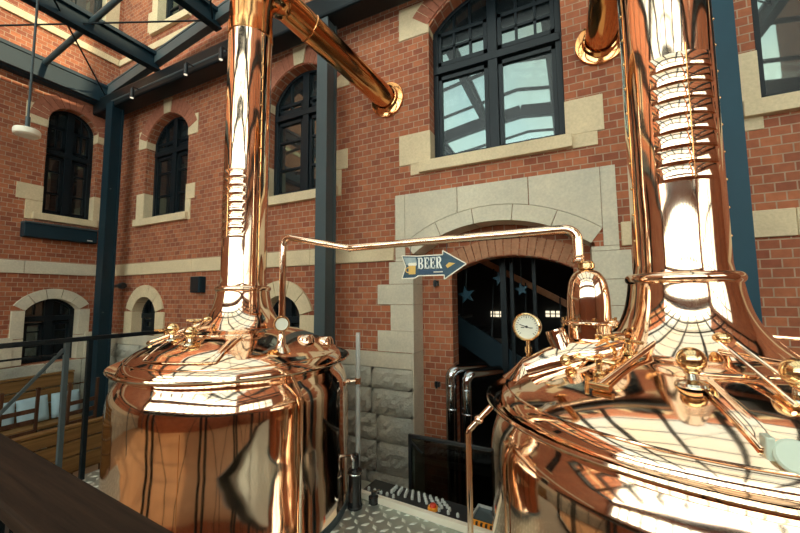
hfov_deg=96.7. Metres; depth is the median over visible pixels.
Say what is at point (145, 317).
window
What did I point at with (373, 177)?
wall
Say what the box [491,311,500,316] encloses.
window
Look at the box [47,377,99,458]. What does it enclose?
wooden chair
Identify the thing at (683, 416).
kettle
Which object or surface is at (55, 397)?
seat cushion
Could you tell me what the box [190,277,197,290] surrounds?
speaker grille
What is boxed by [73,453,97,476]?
floor
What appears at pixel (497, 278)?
star
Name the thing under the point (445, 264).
sign
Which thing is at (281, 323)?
pipe
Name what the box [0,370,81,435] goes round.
wooden bench
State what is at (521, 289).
star
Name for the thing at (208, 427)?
kettle
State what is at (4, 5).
trim
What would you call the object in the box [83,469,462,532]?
platform
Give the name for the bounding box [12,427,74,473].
wooden table
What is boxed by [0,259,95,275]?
trim
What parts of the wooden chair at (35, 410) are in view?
leg, leg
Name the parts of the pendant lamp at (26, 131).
lamp shade, cord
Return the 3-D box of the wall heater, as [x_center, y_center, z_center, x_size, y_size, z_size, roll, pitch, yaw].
[-6.080,-0.598,6.389,0.180,0.262,1.020,-3,-5,26]
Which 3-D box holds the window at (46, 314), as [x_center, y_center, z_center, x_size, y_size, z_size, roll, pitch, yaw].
[-6.243,1.037,6.327,0.260,1.275,1.060,-3,-5,26]
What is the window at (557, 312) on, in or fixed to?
in the glass
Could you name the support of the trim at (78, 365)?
attached to the wall at (22, 159)
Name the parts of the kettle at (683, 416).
stem, stub knob, cross handle, cross handle, hinge rod, lid, knob, valve rod, lever rod, lever rod, rod, knob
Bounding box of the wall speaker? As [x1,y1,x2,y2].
[190,276,205,292]
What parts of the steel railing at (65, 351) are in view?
under rail, post, post, rail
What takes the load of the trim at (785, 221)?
attached to the wall at (373, 177)
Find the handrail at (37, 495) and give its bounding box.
[0,433,172,532]
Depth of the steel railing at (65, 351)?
3.16 m
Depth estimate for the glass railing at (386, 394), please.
4.19 m
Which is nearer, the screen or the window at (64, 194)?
the screen
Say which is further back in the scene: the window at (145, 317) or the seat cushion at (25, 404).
the window at (145, 317)
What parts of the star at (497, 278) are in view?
star plate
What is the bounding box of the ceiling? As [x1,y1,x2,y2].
[0,0,410,118]
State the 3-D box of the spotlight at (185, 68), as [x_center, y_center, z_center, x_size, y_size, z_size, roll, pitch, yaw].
[-3.306,-3.076,5.568,0.064,0.215,0.162,-3,-5,26]
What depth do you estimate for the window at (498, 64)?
4.09 m
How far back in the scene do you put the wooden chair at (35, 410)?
5.00 m
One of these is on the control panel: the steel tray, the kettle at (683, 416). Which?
the steel tray
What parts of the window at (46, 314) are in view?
sash, pane, frame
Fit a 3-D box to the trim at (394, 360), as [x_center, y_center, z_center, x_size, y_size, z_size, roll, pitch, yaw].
[0.641,1.081,3.896,14.300,0.180,0.090,-3,-5,26]
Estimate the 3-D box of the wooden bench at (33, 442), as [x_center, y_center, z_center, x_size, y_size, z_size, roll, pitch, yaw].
[-4.607,2.468,3.976,0.555,1.010,2.600,-3,-5,26]
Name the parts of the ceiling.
brace rod, brace rod, glazing trim, brace rod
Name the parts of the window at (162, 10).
sash, frame, pane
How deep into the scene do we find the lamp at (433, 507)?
2.69 m
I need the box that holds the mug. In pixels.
[405,266,415,273]
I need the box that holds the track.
[111,49,227,100]
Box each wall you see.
[0,0,124,383]
[111,0,799,354]
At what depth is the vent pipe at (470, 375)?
3.94 m
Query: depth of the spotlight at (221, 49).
5.16 m
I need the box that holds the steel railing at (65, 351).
[0,328,180,479]
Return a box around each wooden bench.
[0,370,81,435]
[12,416,102,472]
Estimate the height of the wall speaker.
0.260 m
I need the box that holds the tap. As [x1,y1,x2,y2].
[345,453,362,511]
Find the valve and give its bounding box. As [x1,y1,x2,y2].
[369,489,380,505]
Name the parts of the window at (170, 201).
sill, frame, sash, pane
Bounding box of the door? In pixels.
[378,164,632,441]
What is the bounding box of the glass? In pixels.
[457,257,573,446]
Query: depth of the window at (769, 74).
3.04 m
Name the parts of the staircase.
handrail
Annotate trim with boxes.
[0,0,118,65]
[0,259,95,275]
[0,331,91,367]
[0,358,85,450]
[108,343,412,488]
[111,333,411,369]
[115,207,799,275]
[118,22,193,67]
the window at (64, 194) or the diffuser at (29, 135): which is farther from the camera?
the window at (64, 194)
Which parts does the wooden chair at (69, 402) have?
leg, leg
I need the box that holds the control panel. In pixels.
[363,479,492,530]
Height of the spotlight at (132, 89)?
0.215 m
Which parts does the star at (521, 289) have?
star plate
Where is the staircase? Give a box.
[458,261,566,369]
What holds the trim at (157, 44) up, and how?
attached to the wall at (373, 177)
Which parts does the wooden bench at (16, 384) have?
seat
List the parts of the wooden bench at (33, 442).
seat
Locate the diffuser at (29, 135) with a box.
[15,132,37,138]
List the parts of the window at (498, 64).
sill, pane, sash, frame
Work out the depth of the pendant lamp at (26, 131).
3.69 m
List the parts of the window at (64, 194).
sill, sash, pane, frame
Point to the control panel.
(447, 508)
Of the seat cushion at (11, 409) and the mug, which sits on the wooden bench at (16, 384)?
the seat cushion at (11, 409)
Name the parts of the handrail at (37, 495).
post, post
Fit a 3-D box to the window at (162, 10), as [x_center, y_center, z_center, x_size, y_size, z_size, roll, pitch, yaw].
[-4.272,-5.547,6.877,1.588,2.040,0.300,-3,-5,26]
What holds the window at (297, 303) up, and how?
in the wall at (373, 177)
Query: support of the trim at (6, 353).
attached to the wall at (22, 159)
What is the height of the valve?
0.127 m
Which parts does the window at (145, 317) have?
sash, frame, pane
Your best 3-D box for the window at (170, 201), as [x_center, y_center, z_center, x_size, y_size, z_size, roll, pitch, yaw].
[-4.244,-1.935,6.577,1.748,2.330,0.300,-3,-5,26]
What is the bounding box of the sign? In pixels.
[401,244,466,279]
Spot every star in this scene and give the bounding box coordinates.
[458,282,473,302]
[493,265,499,284]
[515,257,527,294]
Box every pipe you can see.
[274,225,585,353]
[445,361,486,441]
[461,366,502,443]
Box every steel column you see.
[88,101,124,450]
[314,16,336,343]
[711,0,762,323]
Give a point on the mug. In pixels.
(408, 269)
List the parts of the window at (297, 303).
frame, pane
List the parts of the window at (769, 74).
frame, sill, sash, pane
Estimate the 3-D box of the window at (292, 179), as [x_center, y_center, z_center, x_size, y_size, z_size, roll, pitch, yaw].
[-1.433,-2.068,5.231,1.748,2.330,0.300,-3,-5,26]
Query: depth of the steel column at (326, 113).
4.42 m
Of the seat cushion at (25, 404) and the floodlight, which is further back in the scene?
the floodlight
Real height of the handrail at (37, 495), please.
1.100 m
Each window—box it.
[8,289,89,366]
[15,94,104,227]
[70,0,119,28]
[123,285,164,336]
[132,97,198,226]
[147,0,191,36]
[267,281,313,332]
[268,44,349,206]
[399,0,603,175]
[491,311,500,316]
[546,311,559,316]
[738,0,799,131]
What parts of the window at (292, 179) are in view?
frame, sash, pane, sill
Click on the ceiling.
(15, 59)
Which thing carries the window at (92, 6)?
in the wall at (22, 159)
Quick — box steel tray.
[473,503,491,523]
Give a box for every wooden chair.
[0,387,40,451]
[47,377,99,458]
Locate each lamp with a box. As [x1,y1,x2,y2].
[12,0,41,139]
[428,502,437,511]
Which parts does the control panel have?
terminal strip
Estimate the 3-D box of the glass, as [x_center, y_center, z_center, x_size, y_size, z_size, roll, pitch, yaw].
[1.971,0.999,5.871,4.900,4.250,3.700,-3,-5,26]
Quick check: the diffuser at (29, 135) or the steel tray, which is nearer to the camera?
the steel tray
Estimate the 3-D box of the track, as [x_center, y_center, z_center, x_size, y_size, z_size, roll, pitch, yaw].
[-3.587,-3.183,5.802,4.000,0.040,0.040,-3,-5,26]
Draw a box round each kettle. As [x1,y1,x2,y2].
[98,0,403,532]
[466,0,799,532]
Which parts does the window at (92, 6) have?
pane, sash, frame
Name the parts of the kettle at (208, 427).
knob, hinge rod, knob, lever rod, lever rod, valve rod, lid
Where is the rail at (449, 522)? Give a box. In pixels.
[361,489,492,532]
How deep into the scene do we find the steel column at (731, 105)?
2.70 m
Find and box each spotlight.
[129,86,139,98]
[183,62,193,75]
[218,46,227,60]
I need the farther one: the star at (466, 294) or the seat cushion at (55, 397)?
the seat cushion at (55, 397)
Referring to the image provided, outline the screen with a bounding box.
[408,433,491,507]
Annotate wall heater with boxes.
[20,220,97,243]
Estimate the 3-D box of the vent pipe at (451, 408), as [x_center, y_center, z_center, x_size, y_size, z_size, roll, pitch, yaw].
[0.766,2.032,4.072,0.539,1.811,0.139,2,-5,-25]
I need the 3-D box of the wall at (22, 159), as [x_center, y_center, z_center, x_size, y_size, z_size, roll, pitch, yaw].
[-8.104,-3.069,3.080,0.400,11.950,10.470,-3,-5,26]
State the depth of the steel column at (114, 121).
6.46 m
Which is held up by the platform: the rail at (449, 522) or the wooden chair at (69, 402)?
the rail at (449, 522)
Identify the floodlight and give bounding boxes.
[114,282,126,288]
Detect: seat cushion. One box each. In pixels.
[1,402,14,425]
[16,394,48,422]
[51,389,79,418]

